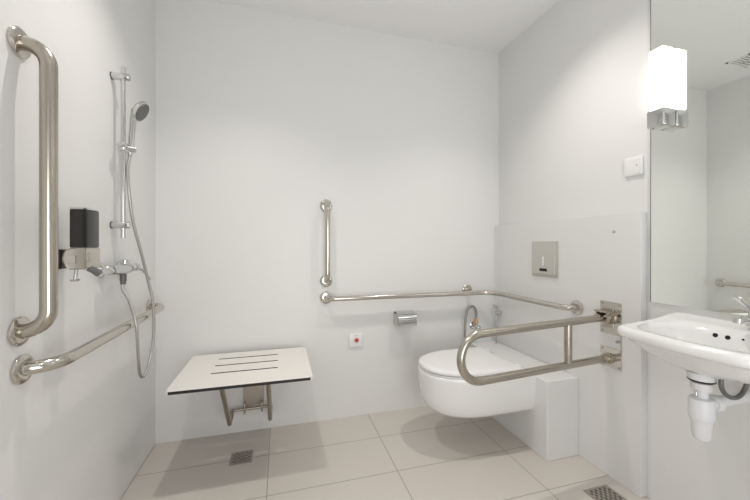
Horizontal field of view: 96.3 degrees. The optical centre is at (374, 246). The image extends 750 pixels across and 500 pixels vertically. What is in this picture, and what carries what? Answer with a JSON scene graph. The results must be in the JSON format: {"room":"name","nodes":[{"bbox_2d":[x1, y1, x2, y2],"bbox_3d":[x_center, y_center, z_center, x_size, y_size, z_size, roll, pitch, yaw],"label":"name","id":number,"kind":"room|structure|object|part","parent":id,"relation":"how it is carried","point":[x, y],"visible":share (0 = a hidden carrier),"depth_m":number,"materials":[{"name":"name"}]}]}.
{"room":"accessible bathroom","nodes":[
{"label":"accessible bathroom","id":0,"kind":"room"},
{"bbox_2d":[0,0,154,499],"bbox_3d":[-0.851,-0.160,0.409,0.100,2.480,3.150,0,0,-16],"label":"wall","id":1,"kind":"structure","parent":0,"point":[82,429],"depth_m":1.15,"materials":[{"name":"white paint"}]},
{"bbox_2d":[7,25,57,346],"bbox_3d":[-0.890,-0.155,0.887,0.085,0.829,0.076,0,0,-16],"label":"grab bar","id":2,"kind":"object","parent":1,"relation":"attached to","point":[20,329],"visible":1,"depth_m":0.88,"materials":[{"name":"metal"}]},
{"bbox_2d":[58,207,101,281],"bbox_3d":[-0.917,-0.007,1.038,0.115,0.222,0.090,0,0,-16],"label":"soap dispenser","id":3,"kind":"object","parent":1,"relation":"attached to","point":[83,253],"visible":0.98,"depth_m":1.01,"materials":[{"name":"black plastic"}]},
{"bbox_3d":[-0.966,0.038,1.037,0.020,0.060,0.050,0,0,-16],"label":"wall plate","id":4,"kind":"part","parent":3,"relation":"part of","materials":[{"name":"black plastic"}]},
{"bbox_3d":[-0.901,0.085,1.009,0.026,0.038,0.026,0,0,-16],"label":"pump lever","id":5,"kind":"part","parent":3,"relation":"part of","materials":[{"name":"silver metal"}]},
{"bbox_3d":[-0.903,-0.115,1.046,0.046,0.006,0.076,0,0,-16],"label":"lid","id":6,"kind":"part","parent":3,"relation":"part of","materials":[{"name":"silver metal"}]},
{"bbox_3d":[-0.903,-0.054,1.046,0.044,0.115,0.074,0,0,-16],"label":"tank","id":7,"kind":"part","parent":3,"relation":"part of","materials":[{"name":"black plastic"}]},
{"bbox_3d":[-0.880,0.076,1.054,0.021,0.037,0.038,0,0,34],"label":"spout","id":8,"kind":"part","parent":3,"relation":"part of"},
{"bbox_2d":[10,299,164,384],"bbox_3d":[-1.013,0.318,1.327,0.088,0.087,0.971,0,0,-16],"label":"grab bar","id":9,"kind":"object","parent":1,"relation":"attached to","point":[24,366],"visible":0.87,"depth_m":0.96,"materials":[{"name":"metal"}]},
{"bbox_2d":[110,66,136,237],"bbox_3d":[-1.028,-0.384,1.371,0.082,0.698,0.074,0,0,-16],"label":"shower rail","id":10,"kind":"object","parent":1,"relation":"attached to","point":[122,146],"visible":1,"depth_m":1.36,"materials":[{"name":"silver metal"}]},
{"bbox_3d":[-1.021,-0.407,1.346,0.024,0.024,0.024,0,0,-16],"label":"slider knob","id":11,"kind":"part","parent":10,"relation":"part of","materials":[{"name":"silver metal"}]},
{"bbox_3d":[-1.028,-0.384,1.372,0.017,0.698,0.017,0,0,-16],"label":"rail","id":12,"kind":"part","parent":10,"relation":"part of","materials":[{"name":"silver metal"}]},
{"bbox_2d":[127,101,149,155],"bbox_3d":[-0.989,-0.496,1.421,0.071,0.234,0.087,0,0,15],"label":"shower","id":13,"kind":"object","parent":10,"relation":"attached to","point":[140,110],"visible":0.98,"depth_m":1.40,"materials":[{"name":"silver metal"}]},
{"bbox_3d":[-1.013,-0.478,1.408,0.028,0.198,0.040,0,0,29],"label":"handle","id":14,"kind":"part","parent":13,"relation":"part of","materials":[{"name":"silver metal"}]},
{"bbox_2d":[97,259,150,284],"bbox_3d":[-1.024,0.102,1.378,0.094,0.102,0.299,0,0,-16],"label":"shower mixer","id":15,"kind":"object","parent":1,"relation":"attached to","point":[123,267],"visible":0.95,"depth_m":1.33,"materials":[{"name":"silver metal"}]},
{"bbox_2d":[120,274,126,284],"bbox_3d":[-1.022,0.131,1.364,0.024,0.045,0.024,0,0,-16],"label":"outlet","id":16,"kind":"object","parent":15,"relation":"attached to","point":[123,278],"depth_m":1.35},
{"bbox_3d":[-1.020,0.063,1.369,0.036,0.025,0.036,0,0,-16],"label":"temperature knob","id":17,"kind":"part","parent":15,"relation":"part of","materials":[{"name":"silver metal"}]},
{"bbox_2d":[121,155,154,378],"bbox_3d":[-1.014,0.098,1.440,0.071,0.961,0.205,0,0,-16],"label":"shower hose","id":18,"kind":"object","parent":15,"relation":"attached to","point":[123,290],"visible":1,"depth_m":1.40,"materials":[{"name":"metal"}]},
{"bbox_2d":[155,0,498,443],"bbox_3d":[-0.167,-0.160,2.187,2.183,2.480,0.100,0,0,-16],"label":"wall","id":19,"kind":"structure","parent":0,"point":[263,118],"depth_m":2.07,"materials":[{"name":"white paint"}]},
{"bbox_2d":[165,347,312,425],"bbox_3d":[-0.651,0.786,1.727,0.609,0.363,0.522,0,0,-16],"label":"shower bench","id":20,"kind":"object","parent":19,"relation":"attached to","point":[249,370],"visible":1,"depth_m":1.68,"materials":[{"name":"white plastic"}]},
{"bbox_3d":[-0.756,0.792,1.716,0.023,0.351,0.402,0,0,-16],"label":"leg","id":21,"kind":"part","parent":20,"relation":"part of","materials":[{"name":"grey metal"}]},
{"bbox_3d":[-0.710,0.775,1.970,0.113,0.300,0.022,0,0,-16],"label":"hinge plate","id":22,"kind":"part","parent":20,"relation":"part of","materials":[{"name":"silver metal"}]},
{"bbox_3d":[-0.556,0.792,1.773,0.023,0.351,0.402,0,0,-16],"label":"leg","id":23,"kind":"part","parent":20,"relation":"part of","materials":[{"name":"grey metal"}]},
{"bbox_2d":[320,200,331,286],"bbox_3d":[-0.294,-0.021,2.054,0.076,0.543,0.086,0,0,-16],"label":"grab bar","id":24,"kind":"object","parent":19,"relation":"attached to","point":[325,205],"visible":1,"depth_m":2.02,"materials":[{"name":"metal"}]},
{"bbox_2d":[349,333,361,346],"bbox_3d":[-0.121,0.595,2.135,0.086,0.086,0.024,0,0,-16],"label":"plate","id":25,"kind":"object","parent":19,"relation":"attached to","point":[355,339],"visible":1,"depth_m":2.13,"materials":[{"name":"white plastic"}]},
{"bbox_2d":[394,310,416,326],"bbox_3d":[0.198,0.466,2.189,0.132,0.085,0.094,0,0,-16],"label":"toilet roll holder","id":26,"kind":"object","parent":19,"relation":"attached to","point":[404,318],"visible":1,"depth_m":2.15,"materials":[{"name":"silver metal"}]},
{"bbox_3d":[0.135,0.470,2.176,0.003,0.071,0.085,0,0,-16],"label":"arm","id":27,"kind":"part","parent":26,"relation":"part of","materials":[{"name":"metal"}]},
{"bbox_2d":[320,284,582,314],"bbox_3d":[0.420,0.310,2.149,1.452,0.090,0.556,0,0,13],"label":"grab bar","id":28,"kind":"object","parent":19,"relation":"attached to","point":[576,306],"visible":1,"depth_m":2.09,"materials":[{"name":"metal"}]},
{"bbox_2d":[470,318,480,329],"bbox_3d":[0.704,0.537,2.337,0.054,0.089,0.083,0,0,-16],"label":"angle valve","id":29,"kind":"object","parent":19,"relation":"attached to","point":[474,324],"visible":1,"depth_m":2.33,"materials":[{"name":"silver metal"}]},
{"bbox_2d":[464,305,476,337],"bbox_3d":[0.660,0.575,2.304,0.118,0.342,0.054,0,0,-16],"label":"hose","id":30,"kind":"object","parent":29,"relation":"attached to","point":[470,306],"visible":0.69,"depth_m":2.31,"materials":[{"name":"metal"}]},
{"bbox_2d":[493,304,501,343],"bbox_3d":[0.853,0.539,2.351,0.061,0.273,0.026,0,0,-16],"label":"bidet sprayer","id":31,"kind":"object","parent":19,"relation":"attached to","point":[496,312],"visible":0.91,"depth_m":2.34,"materials":[{"name":"silver metal"}]},
{"bbox_3d":[0.847,0.502,2.348,0.018,0.155,0.018,0,0,-16],"label":"handle","id":32,"kind":"part","parent":31,"relation":"part of","materials":[{"name":"silver metal"}]},
{"bbox_2d":[470,341,578,460],"bbox_3d":[0.863,0.879,2.056,0.202,0.402,0.712,0,0,-16],"label":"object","id":33,"kind":"structure","parent":19,"relation":"attached to","point":[550,429],"depth_m":1.73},
{"bbox_2d":[206,0,558,52],"bbox_3d":[0.247,-1.450,0.719,2.383,0.100,3.150,0,0,-16],"label":"ceiling","id":34,"kind":"structure","parent":0,"point":[485,25],"depth_m":2.03,"materials":[{"name":"white paint"}]},
{"bbox_2d":[120,406,650,499],"bbox_3d":[0.247,1.130,0.719,2.383,0.100,3.150,0,0,-16],"label":"floor","id":35,"kind":"structure","parent":0,"point":[416,453],"depth_m":1.65,"materials":[{"name":"beige tile"}]},
{"bbox_2d":[229,450,252,465],"bbox_3d":[-0.682,1.078,1.717,0.105,0.004,0.105,0,0,-16],"label":"floor drain","id":36,"kind":"object","parent":35,"relation":"on","point":[243,457],"visible":1,"depth_m":1.72,"materials":[{"name":"metal"}]},
{"bbox_2d":[583,485,626,499],"bbox_3d":[1.001,1.078,1.441,0.130,0.004,0.130,0,0,-16],"label":"floor drain","id":37,"kind":"object","parent":35,"relation":"on","point":[604,492],"visible":1,"depth_m":1.47,"materials":[{"name":"metal"}]},
{"bbox_2d":[499,0,749,499],"bbox_3d":[1.346,-0.160,1.029,0.100,2.480,3.150,0,0,-16],"label":"wall","id":38,"kind":"structure","parent":0,"point":[574,84],"depth_m":1.65,"materials":[{"name":"white paint"}]},
{"bbox_2d":[418,347,535,417],"bbox_3d":[0.517,0.749,1.879,0.560,0.256,0.408,0,0,-16],"label":"toilet","id":39,"kind":"object","parent":38,"relation":"attached to","point":[443,389],"visible":0.91,"depth_m":1.72,"materials":[{"name":"white ceramic"}]},
{"bbox_3d":[0.478,0.658,1.868,0.466,0.011,0.384,0,0,-16],"label":"seat","id":40,"kind":"part","parent":39,"relation":"part of","materials":[{"name":"white plastic"}]},
{"bbox_3d":[0.483,0.635,1.869,0.485,0.029,0.392,0,0,-16],"label":"lid","id":41,"kind":"part","parent":39,"relation":"part of","materials":[{"name":"white plastic"}]},
{"bbox_2d":[457,300,621,385],"bbox_3d":[0.704,0.411,1.446,0.843,0.307,0.106,0,0,-18],"label":"support rail","id":42,"kind":"object","parent":38,"relation":"attached to","point":[609,315],"visible":0.99,"depth_m":1.46,"materials":[{"name":"metal"}]},
{"bbox_3d":[0.857,0.428,1.492,0.033,0.193,0.033,0,0,-16],"label":"post","id":43,"kind":"part","parent":42,"relation":"part of","materials":[{"name":"metal"}]},
{"bbox_3d":[1.103,0.519,1.572,0.004,0.091,0.105,0,0,-16],"label":"wall plate","id":44,"kind":"part","parent":42,"relation":"part of","materials":[{"name":"metal"}]},
{"bbox_3d":[1.103,0.333,1.572,0.004,0.150,0.105,0,0,-16],"label":"wall plate","id":45,"kind":"part","parent":42,"relation":"part of","materials":[{"name":"metal"}]},
{"bbox_2d":[532,241,557,277],"bbox_3d":[0.987,0.073,1.963,0.015,0.206,0.198,0,0,-16],"label":"flush plate","id":46,"kind":"object","parent":38,"relation":"attached to","point":[544,254],"visible":1,"depth_m":1.95,"materials":[{"name":"metal"}]},
{"bbox_2d":[495,211,646,497],"bbox_3d":[1.019,0.464,1.939,0.035,1.232,1.022,0,0,-16],"label":"wall panel","id":47,"kind":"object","parent":38,"relation":"attached to","point":[596,263],"depth_m":1.66,"materials":[{"name":"white paint"}]},
{"bbox_2d":[624,155,642,176],"bbox_3d":[1.153,-0.358,1.502,0.015,0.083,0.082,0,0,-16],"label":"light switch","id":48,"kind":"object","parent":38,"relation":"attached to","point":[633,166],"visible":1,"depth_m":1.50,"materials":[{"name":"white plastic"}]},
{"bbox_2d":[617,312,749,383],"bbox_3d":[1.061,0.325,1.037,0.444,0.133,0.519,0,0,-16],"label":"washbasin","id":49,"kind":"object","parent":38,"relation":"attached to","point":[714,348],"visible":0.99,"depth_m":1.05,"materials":[{"name":"white ceramic"}]},
{"bbox_2d":[686,370,749,441],"bbox_3d":[1.121,0.489,1.069,0.311,0.208,0.072,0,0,-16],"label":"trap","id":50,"kind":"object","parent":49,"relation":"attached to","point":[702,407],"visible":0.97,"depth_m":1.02,"materials":[{"name":"plastic"}]},
{"bbox_2d":[687,394,715,441],"bbox_3d":[1.006,0.528,1.036,0.063,0.130,0.063,0,0,-16],"label":"bottle","id":51,"kind":"object","parent":50,"relation":"on","point":[701,408],"depth_m":1.02,"materials":[{"name":"plastic"}]},
{"bbox_2d":[709,390,749,411],"bbox_3d":[1.139,0.490,1.073,0.235,0.050,0.050,0,0,-16],"label":"outlet","id":52,"kind":"object","parent":50,"relation":"attached to","point":[721,402],"depth_m":1.05,"materials":[{"name":"plastic"}]},
{"bbox_2d":[718,380,749,399],"bbox_3d":[1.074,0.393,1.012,0.134,0.132,0.027,0,0,-16],"label":"supply hose","id":53,"kind":"object","parent":49,"relation":"attached to","point":[743,391],"visible":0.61,"depth_m":1.00,"materials":[{"name":"silver metal"}]},
{"bbox_2d":[730,295,749,326],"bbox_3d":[1.180,0.203,1.060,0.136,0.106,0.054,0,0,-16],"label":"tap","id":54,"kind":"object","parent":49,"relation":"on","point":[739,320],"visible":1,"depth_m":1.05,"materials":[{"name":"silver metal"}]},
{"bbox_3d":[1.168,0.179,1.057,0.111,0.058,0.029,0,0,-16],"label":"lever","id":55,"kind":"part","parent":54,"relation":"part of","materials":[{"name":"silver metal"}]},
{"bbox_3d":[1.173,0.230,1.058,0.090,0.025,0.018,0,0,-16],"label":"spout","id":56,"kind":"part","parent":54,"relation":"part of","materials":[{"name":"silver metal"}]},
{"bbox_2d":[650,0,749,315],"bbox_3d":[1.293,-0.453,1.020,0.006,1.375,0.860,0,0,-16],"label":"mirror","id":57,"kind":"object","parent":38,"relation":"attached to","point":[700,164],"visible":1,"depth_m":1.25,"materials":[{"name":"clear glass"}]},
{"bbox_2d":[647,46,674,129],"bbox_3d":[1.158,-0.640,1.360,0.071,0.316,0.065,0,0,-16],"label":"wall lamp","id":58,"kind":"object","parent":57,"relation":"attached to","point":[661,115],"visible":1,"depth_m":1.33,"materials":[{"name":"glass"}]},
{"bbox_3d":[1.157,-0.675,1.360,0.066,0.246,0.061,0,0,-16],"label":"lamp shade","id":59,"kind":"part","parent":58,"relation":"part of","materials":[{"name":"white"}]}
]}

